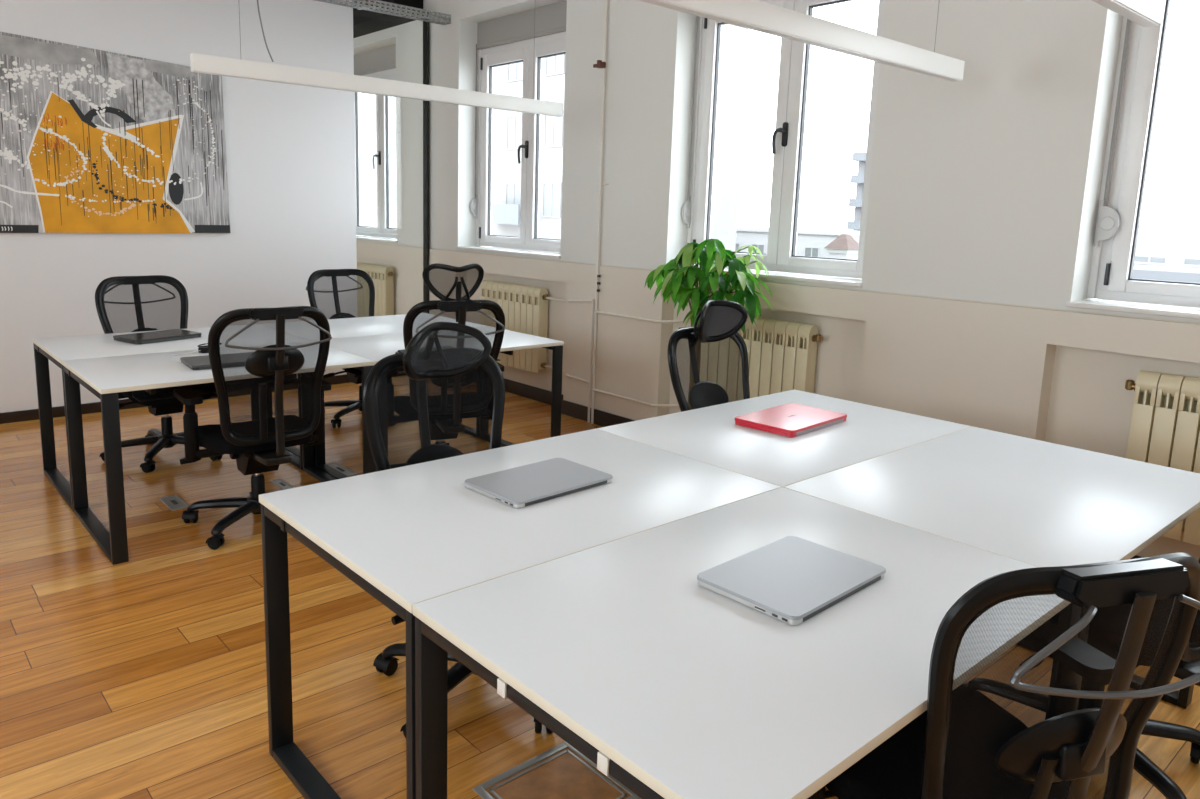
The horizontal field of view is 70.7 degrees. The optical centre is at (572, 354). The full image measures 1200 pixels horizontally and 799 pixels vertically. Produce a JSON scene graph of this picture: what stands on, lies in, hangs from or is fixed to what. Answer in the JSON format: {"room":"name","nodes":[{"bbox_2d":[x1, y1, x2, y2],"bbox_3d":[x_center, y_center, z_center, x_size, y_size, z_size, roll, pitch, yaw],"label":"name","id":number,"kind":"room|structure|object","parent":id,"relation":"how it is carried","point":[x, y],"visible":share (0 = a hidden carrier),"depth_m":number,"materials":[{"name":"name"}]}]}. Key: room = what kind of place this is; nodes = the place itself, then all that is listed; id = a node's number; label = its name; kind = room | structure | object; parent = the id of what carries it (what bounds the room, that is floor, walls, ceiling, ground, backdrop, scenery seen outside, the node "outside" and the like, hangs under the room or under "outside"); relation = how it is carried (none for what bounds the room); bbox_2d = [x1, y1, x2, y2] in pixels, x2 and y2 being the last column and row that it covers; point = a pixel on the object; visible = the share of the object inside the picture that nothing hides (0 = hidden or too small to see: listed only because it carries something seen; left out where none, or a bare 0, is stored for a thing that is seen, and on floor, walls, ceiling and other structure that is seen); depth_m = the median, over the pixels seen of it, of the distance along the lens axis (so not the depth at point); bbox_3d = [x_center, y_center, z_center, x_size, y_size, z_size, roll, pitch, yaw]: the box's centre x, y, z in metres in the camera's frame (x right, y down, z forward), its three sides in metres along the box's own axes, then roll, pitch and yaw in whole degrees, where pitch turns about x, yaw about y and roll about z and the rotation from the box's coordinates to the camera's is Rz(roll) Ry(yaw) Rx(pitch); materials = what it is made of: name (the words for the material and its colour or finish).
{"room":"open-plan office","nodes":[
{"label":"open-plan office","id":0,"kind":"room"},
{"bbox_2d":[0,0,356,412],"bbox_3d":[-3.913,-1.185,5.223,5.505,3.350,0.120,-7,13,-40],"label":"wall","id":1,"kind":"structure","parent":0,"point":[290,148],"depth_m":6.28,"materials":[{"name":"white paint"}]},
{"bbox_2d":[0,32,230,232],"bbox_3d":[-3.271,-1.446,5.628,1.888,1.274,0.036,-7,13,-40],"label":"painting","id":2,"kind":"object","parent":1,"relation":"attached to","point":[92,140],"visible":1,"depth_m":5.71,"materials":[{"name":"fabric"}]},
{"bbox_2d":[0,374,349,423],"bbox_3d":[-3.914,0.440,5.447,5.505,0.072,0.016,-7,13,-40],"label":"baseboard","id":3,"kind":"structure","parent":1,"relation":"attached to","point":[33,414],"depth_m":5.88,"materials":[{"name":"black"}]},
{"bbox_2d":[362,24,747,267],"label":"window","id":4,"kind":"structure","parent":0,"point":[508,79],"depth_m":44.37,"materials":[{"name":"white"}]},
{"bbox_2d":[0,375,1199,798],"bbox_3d":[-1.871,0.924,3.600,6.524,0.150,13.500,-7,13,-40],"label":"floor","id":5,"kind":"structure","parent":0,"point":[144,676],"depth_m":2.81,"materials":[{"name":"brown wood"}]},
{"bbox_2d":[95,275,223,472],"bbox_3d":[-2.432,0.078,4.960,0.678,1.030,0.763,-7,13,-42],"label":"office chair","id":6,"kind":"object","parent":5,"relation":"on","point":[165,438],"visible":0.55,"depth_m":4.99,"materials":[{"name":"black fabric"}]},
{"bbox_2d":[32,324,305,511],"bbox_3d":[-2.179,0.284,4.657,1.202,0.740,0.767,-7,13,-40],"label":"desk","id":7,"kind":"object","parent":5,"relation":"on","point":[55,349],"visible":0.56,"depth_m":4.51,"materials":[{"name":"white laminate"}]},
{"bbox_2d":[113,329,201,343],"bbox_3d":[-2.255,-0.096,4.597,0.235,0.025,0.375,8,11,32],"label":"laptop","id":8,"kind":"object","parent":7,"relation":"on","point":[172,334],"visible":1,"depth_m":4.54,"materials":[{"name":"grey"}]},
{"bbox_2d":[159,495,188,510],"bbox_3d":[-1.985,0.739,4.210,0.085,0.005,0.220,-7,13,-40],"label":"floor outlet","id":9,"kind":"object","parent":5,"relation":"on","point":[173,502],"visible":0.89,"depth_m":4.20,"materials":[{"name":"grey metal"}]},
{"bbox_2d":[62,340,375,564],"bbox_3d":[-1.677,0.396,4.084,1.202,0.740,0.767,-7,13,-40],"label":"desk","id":10,"kind":"object","parent":5,"relation":"on","point":[149,376],"visible":0.7,"depth_m":3.84,"materials":[{"name":"white laminate"}]},
{"bbox_2d":[171,343,221,361],"bbox_3d":[-1.852,-0.010,4.117,0.177,0.039,0.378,0,10,-7],"label":"charger","id":11,"kind":"object","parent":10,"relation":"on","point":[202,349],"visible":0.62,"depth_m":4.21,"materials":[{"name":"black plastic"}]},
{"bbox_2d":[180,352,252,369],"bbox_3d":[-1.621,0.031,3.962,0.360,0.023,0.245,-6,12,-36],"label":"laptop","id":12,"kind":"object","parent":10,"relation":"on","point":[194,362],"visible":0.56,"depth_m":3.88,"materials":[{"name":"grey"}]},
{"bbox_2d":[132,372,313,401],"bbox_3d":[-1.669,0.125,4.038,0.770,0.090,0.400,-7,13,-40],"label":"basket","id":13,"kind":"object","parent":10,"relation":"on","point":[204,388],"depth_m":3.99,"materials":[{"name":"grey metal"}]},
{"bbox_2d":[173,306,331,549],"bbox_3d":[-1.425,0.278,3.863,0.670,1.055,0.758,-6,12,-36],"label":"office chair","id":14,"kind":"object","parent":5,"relation":"on","point":[257,447],"visible":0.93,"depth_m":3.65,"materials":[{"name":"black fabric"}]},
{"bbox_2d":[270,478,294,489],"bbox_3d":[-1.555,0.697,4.526,0.060,0.005,0.200,-7,13,-40],"label":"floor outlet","id":15,"kind":"object","parent":5,"relation":"on","point":[282,484],"visible":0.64,"depth_m":4.52,"materials":[{"name":"grey metal"}]},
{"bbox_2d":[306,269,374,427],"bbox_3d":[-1.500,-0.063,5.960,0.665,1.026,0.809,-7,13,-40],"label":"office chair","id":16,"kind":"object","parent":5,"relation":"on","point":[354,375],"visible":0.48,"depth_m":6.07,"materials":[{"name":"black fabric"}]},
{"bbox_2d":[327,462,357,475],"bbox_3d":[-1.321,0.656,4.809,0.075,0.005,0.270,-7,13,-40],"label":"floor outlet","id":17,"kind":"object","parent":5,"relation":"on","point":[337,466],"visible":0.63,"depth_m":4.81,"materials":[{"name":"grey metal"}]},
{"bbox_2d":[259,313,483,456],"bbox_3d":[-1.268,0.178,5.435,1.202,0.740,0.767,-7,13,-40],"label":"desk","id":18,"kind":"object","parent":5,"relation":"on","point":[389,324],"visible":0.15,"depth_m":5.32,"materials":[{"name":"white laminate"}]},
{"bbox_2d":[355,0,428,375],"bbox_3d":[-1.549,-1.350,7.234,0.700,3.135,0.065,-7,13,-40],"label":"glass wall","id":19,"kind":"structure","parent":5,"relation":"on","point":[425,24],"depth_m":7.38,"materials":[{"name":"black"}]},
{"bbox_2d":[311,326,563,478],"bbox_3d":[-0.766,0.290,4.862,1.202,0.740,0.767,-7,13,-40],"label":"desk","id":20,"kind":"object","parent":5,"relation":"on","point":[376,348],"visible":0.33,"depth_m":4.81,"materials":[{"name":"white laminate"}]},
{"bbox_2d":[387,263,504,468],"bbox_3d":[-0.697,0.114,4.474,0.692,1.220,0.827,-2,10,-22],"label":"office chair","id":21,"kind":"object","parent":5,"relation":"on","point":[462,305],"visible":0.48,"depth_m":4.21,"materials":[{"name":"black fabric"}]},
{"bbox_2d":[363,322,552,737],"bbox_3d":[-0.296,0.483,2.613,0.689,1.136,0.665,0,10,-10],"label":"office chair","id":22,"kind":"object","parent":5,"relation":"on","point":[439,350],"visible":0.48,"depth_m":2.70,"materials":[{"name":"black fabric"}]},
{"bbox_2d":[259,429,780,798],"bbox_3d":[-0.125,0.734,2.351,1.186,0.740,0.779,-7,13,-40],"label":"desk","id":23,"kind":"object","parent":5,"relation":"on","point":[407,536],"visible":0.63,"depth_m":2.15,"materials":[{"name":"white laminate"}]},
{"bbox_2d":[465,458,612,507],"bbox_3d":[-0.091,0.352,2.339,0.356,0.019,0.232,-7,13,-43],"label":"laptop","id":24,"kind":"object","parent":23,"relation":"on","point":[522,486],"visible":1,"depth_m":2.31,"materials":[{"name":"silver metal"}]},
{"bbox_2d":[473,741,641,798],"bbox_3d":[-0.038,1.137,2.191,0.330,0.005,0.300,-7,13,-40],"label":"floor hatch","id":25,"kind":"object","parent":5,"relation":"on","point":[561,771],"visible":0.88,"depth_m":2.23,"materials":[{"name":"steel"},{"name":"rusted steel"}]},
{"bbox_2d":[667,300,749,411],"bbox_3d":[0.786,0.344,3.685,0.673,1.108,0.817,-6,12,-38],"label":"office chair","id":26,"kind":"object","parent":5,"relation":"on","point":[719,320],"visible":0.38,"depth_m":3.85,"materials":[{"name":"black fabric"}]},
{"bbox_2d":[645,239,772,409],"bbox_3d":[0.691,0.037,4.735,0.497,1.362,0.790,-7,13,-40],"label":"potted plant","id":27,"kind":"object","parent":5,"relation":"on","point":[678,276],"visible":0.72,"depth_m":4.55,"materials":[{"name":"green plant"}]},
{"bbox_2d":[412,487,1081,798],"bbox_3d":[0.386,0.847,1.769,1.186,0.740,0.779,-7,13,-40],"label":"desk","id":28,"kind":"object","parent":5,"relation":"on","point":[673,686],"visible":0.77,"depth_m":1.51,"materials":[{"name":"white laminate"}]},
{"bbox_2d":[697,536,885,624],"bbox_3d":[0.460,0.464,1.766,0.352,0.020,0.240,-7,13,-42],"label":"laptop","id":29,"kind":"object","parent":28,"relation":"on","point":[791,580],"visible":1,"depth_m":1.73,"materials":[{"name":"silver metal"}]},
{"bbox_2d":[596,390,971,486],"bbox_3d":[0.774,0.629,3.119,1.186,0.740,0.779,-7,13,-40],"label":"desk","id":30,"kind":"object","parent":5,"relation":"on","point":[710,435],"visible":0.38,"depth_m":2.92,"materials":[{"name":"white laminate"}]},
{"bbox_2d":[735,403,846,436],"bbox_3d":[0.808,0.240,3.121,0.392,0.028,0.245,-8,13,-44],"label":"laptop","id":31,"kind":"object","parent":30,"relation":"on","point":[789,419],"visible":1,"depth_m":3.07,"materials":[{"name":"red metal"}]},
{"bbox_2d":[784,427,1199,710],"bbox_3d":[1.284,0.742,2.537,1.186,0.740,0.779,-7,13,-40],"label":"desk","id":32,"kind":"object","parent":5,"relation":"on","point":[1034,502],"visible":0.51,"depth_m":2.37,"materials":[{"name":"white laminate"}]},
{"bbox_2d":[807,553,1199,798],"bbox_3d":[0.715,0.752,1.637,0.674,0.985,0.763,-1,10,-16],"label":"office chair","id":33,"kind":"object","parent":5,"relation":"on","point":[965,745],"visible":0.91,"depth_m":1.33,"materials":[{"name":"black plastic"}]},
{"bbox_2d":[962,557,1199,798],"bbox_3d":[1.503,0.642,2.291,0.662,1.032,0.798,-5,12,-35],"label":"office chair","id":34,"kind":"object","parent":5,"relation":"on","point":[1189,664],"visible":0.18,"depth_m":2.22,"materials":[{"name":"black fabric"}]},
{"bbox_2d":[353,0,1199,559],"bbox_3d":[0.634,-1.109,5.536,0.364,3.350,13.300,-7,13,-40],"label":"wall","id":35,"kind":"structure","parent":0,"point":[985,188],"depth_m":4.17,"materials":[{"name":"white paint"}]},
{"bbox_2d":[357,262,393,316],"bbox_3d":[-2.037,-0.580,8.525,0.088,0.658,0.872,-7,13,-40],"label":"radiator","id":36,"kind":"object","parent":35,"relation":"attached to","point":[382,277],"visible":0.45,"depth_m":8.29,"materials":[{"name":"beige metal"}]},
{"bbox_2d":[354,44,397,242],"bbox_3d":[-1.981,-2.071,8.399,0.292,1.857,1.380,-7,13,-40],"label":"window","id":37,"kind":"structure","parent":35,"relation":"in","point":[381,62],"depth_m":8.44,"materials":[{"name":"white plastic"}]},
{"bbox_2d":[353,0,422,37],"bbox_3d":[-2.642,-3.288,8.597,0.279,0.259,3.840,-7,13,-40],"label":"ceiling","id":38,"kind":"structure","parent":35,"relation":"attached to","point":[365,22],"depth_m":7.49,"materials":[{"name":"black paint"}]},
{"bbox_2d":[455,0,566,258],"bbox_3d":[-0.415,-1.724,6.613,0.292,1.857,1.380,-7,13,-40],"label":"window","id":39,"kind":"structure","parent":35,"relation":"in","point":[509,39],"depth_m":6.70,"materials":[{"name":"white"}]},
{"bbox_2d":[480,280,548,372],"bbox_3d":[-0.481,-0.235,6.751,0.088,0.658,0.872,-7,13,-40],"label":"radiator","id":40,"kind":"object","parent":35,"relation":"attached to","point":[524,307],"visible":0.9,"depth_m":6.58,"materials":[{"name":"beige metal"}]},
{"bbox_2d":[545,365,588,382],"bbox_3d":[-0.045,0.147,6.242,0.081,0.037,0.587,-7,13,-40],"label":"pipe","id":41,"kind":"object","parent":35,"relation":"attached to","point":[546,366],"visible":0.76,"depth_m":6.13,"materials":[{"name":"white metal"}]},
{"bbox_2d":[546,297,590,301],"bbox_3d":[-0.030,-0.398,6.149,0.081,0.054,0.588,-7,13,-40],"label":"pipe","id":42,"kind":"object","parent":35,"relation":"attached to","point":[549,298],"visible":0.96,"depth_m":6.09,"materials":[{"name":"white metal"}]},
{"bbox_2d":[587,0,608,423],"bbox_3d":[0.170,-1.158,5.748,0.084,3.350,0.135,-7,13,-40],"label":"pipe","id":43,"kind":"object","parent":35,"relation":"attached to","point":[600,64],"visible":1,"depth_m":5.82,"materials":[{"name":"white metal"}]},
{"bbox_2d":[593,60,605,67],"bbox_3d":[0.172,-1.925,5.624,0.063,0.050,0.099,-7,13,-40],"label":"tap","id":44,"kind":"object","parent":43,"relation":"on","point":[600,64],"depth_m":5.60,"materials":[{"name":"brown"}]},
{"bbox_2d":[593,389,678,406],"bbox_3d":[0.453,0.292,5.651,0.910,0.067,0.066,11,13,43],"label":"pipe","id":45,"kind":"object","parent":35,"relation":"attached to","point":[595,390],"visible":0.74,"depth_m":5.65,"materials":[{"name":"white metal"}]},
{"bbox_2d":[596,311,690,322],"bbox_3d":[0.469,-0.255,5.558,0.910,0.067,0.066,11,13,43],"label":"pipe","id":46,"kind":"object","parent":35,"relation":"attached to","point":[598,312],"visible":0.76,"depth_m":5.55,"materials":[{"name":"white metal"}]},
{"bbox_2d":[700,316,821,402],"bbox_3d":[1.065,0.108,4.988,0.088,0.658,0.872,-7,13,-40],"label":"radiator","id":47,"kind":"object","parent":35,"relation":"attached to","point":[781,354],"visible":0.38,"depth_m":4.83,"materials":[{"name":"beige metal"}]},
{"bbox_2d":[681,0,884,286],"bbox_3d":[1.164,-1.374,4.813,0.292,1.857,1.395,-7,13,-40],"label":"window","id":48,"kind":"structure","parent":35,"relation":"in","point":[788,135],"depth_m":4.89,"materials":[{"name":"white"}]},
{"bbox_2d":[476,378,1144,558],"bbox_3d":[0.488,0.502,5.721,0.130,0.105,13.300,-7,13,-40],"label":"baseboard","id":49,"kind":"structure","parent":35,"relation":"attached to","point":[578,411],"depth_m":6.21,"materials":[{"name":"black"}]},
{"bbox_2d":[1066,0,1199,318],"bbox_3d":[2.707,-1.032,3.054,0.292,1.857,1.390,-7,13,-40],"label":"window","id":50,"kind":"structure","parent":35,"relation":"in","point":[1140,55],"depth_m":3.58,"materials":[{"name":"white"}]},
{"bbox_2d":[1125,370,1199,545],"bbox_3d":[2.587,0.446,3.253,0.088,0.658,0.872,-7,13,-40],"label":"radiator","id":51,"kind":"object","parent":35,"relation":"attached to","point":[1165,420],"visible":0.73,"depth_m":3.40,"materials":[{"name":"beige metal"}]},
{"bbox_3d":[-0.424,-2.258,1.665,6.774,0.150,9.655,-7,13,-40],"label":"ceiling","id":52,"kind":"structure","parent":0,"visible":0},
{"bbox_2d":[257,0,273,61],"bbox_3d":[-1.931,-2.337,5.266,0.107,0.982,0.010,-7,13,-40],"label":"cable","id":53,"kind":"object","parent":52,"relation":"hanging from","point":[257,0],"visible":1,"depth_m":5.31,"materials":[{"name":"grey metal"}]},
{"bbox_2d":[190,10,562,116],"bbox_3d":[-0.876,-2.005,4.402,2.168,1.290,0.042,-7,13,-40],"label":"pendant lamp","id":54,"kind":"object","parent":52,"relation":"hanging from","point":[200,63],"visible":1,"depth_m":4.32,"materials":[{"name":"white painted metal"},{"name":"white plastic diffuser"},{"name":"grey wire"}]},
{"bbox_2d":[192,71,560,116],"bbox_3d":[-0.894,-1.371,4.510,2.156,0.004,0.036,-7,13,-40],"label":"diffuser","id":55,"kind":"object","parent":54,"relation":"attached to","point":[238,74],"depth_m":4.39,"materials":[{"name":"white plastic"}]},
{"bbox_2d":[315,0,450,24],"bbox_3d":[-2.102,-2.787,6.063,2.820,0.371,0.120,-7,13,-40],"label":"cable tray","id":56,"kind":"object","parent":52,"relation":"hanging from","point":[443,21],"visible":1,"depth_m":6.67,"materials":[{"name":"metal"}]},
{"bbox_2d":[638,0,964,81],"bbox_3d":[0.785,-1.665,2.678,2.172,1.290,0.042,-7,13,-40],"label":"pendant lamp","id":57,"kind":"object","parent":52,"relation":"hanging from","point":[756,15],"visible":1,"depth_m":2.80,"materials":[{"name":"white painted metal"},{"name":"white plastic diffuser"},{"name":"grey wire"}]},
{"bbox_2d":[1091,0,1163,27],"bbox_3d":[0.873,-1.486,1.634,2.163,1.290,0.042,-7,13,-40],"label":"pendant lamp","id":58,"kind":"object","parent":52,"relation":"hanging from","point":[1146,13],"visible":1,"depth_m":2.32,"materials":[{"name":"white"}]},
{"label":"outside","id":59,"kind":"structure","parent":0,"visible":0},
{"bbox_3d":[43.440,6.467,62.367,136.176,0.200,150.000,-7,13,-40],"label":"ground","id":60,"kind":"structure","parent":59,"visible":0},
{"bbox_2d":[735,226,859,278],"bbox_3d":[15.923,-2.999,69.460,7.300,14.550,17.100,-7,13,-40],"label":"house","id":61,"kind":"structure","parent":60,"relation":"on","point":[810,242],"depth_m":62.30,"materials":[{"name":"grey"}]},
{"bbox_2d":[824,234,858,278],"bbox_3d":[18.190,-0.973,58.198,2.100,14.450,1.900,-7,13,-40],"label":"house","id":62,"kind":"structure","parent":60,"relation":"on","point":[844,246],"depth_m":56.65,"materials":[{"name":"grey"}]},
{"bbox_2d":[847,152,865,230],"bbox_3d":[45.492,-13.605,109.094,13.350,23.850,14.950,-7,13,-40],"label":"apartment tower","id":63,"kind":"structure","parent":60,"relation":"on","point":[858,179],"depth_m":108.92,"materials":[{"name":"grey"}]},
{"bbox_2d":[1099,222,1199,308],"bbox_3d":[39.044,1.796,41.471,13.350,15.750,22.300,-7,13,-40],"label":"office block","id":64,"kind":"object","parent":60,"relation":"on","point":[1165,251],"visible":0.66,"depth_m":42.46,"materials":[{"name":"grey"}]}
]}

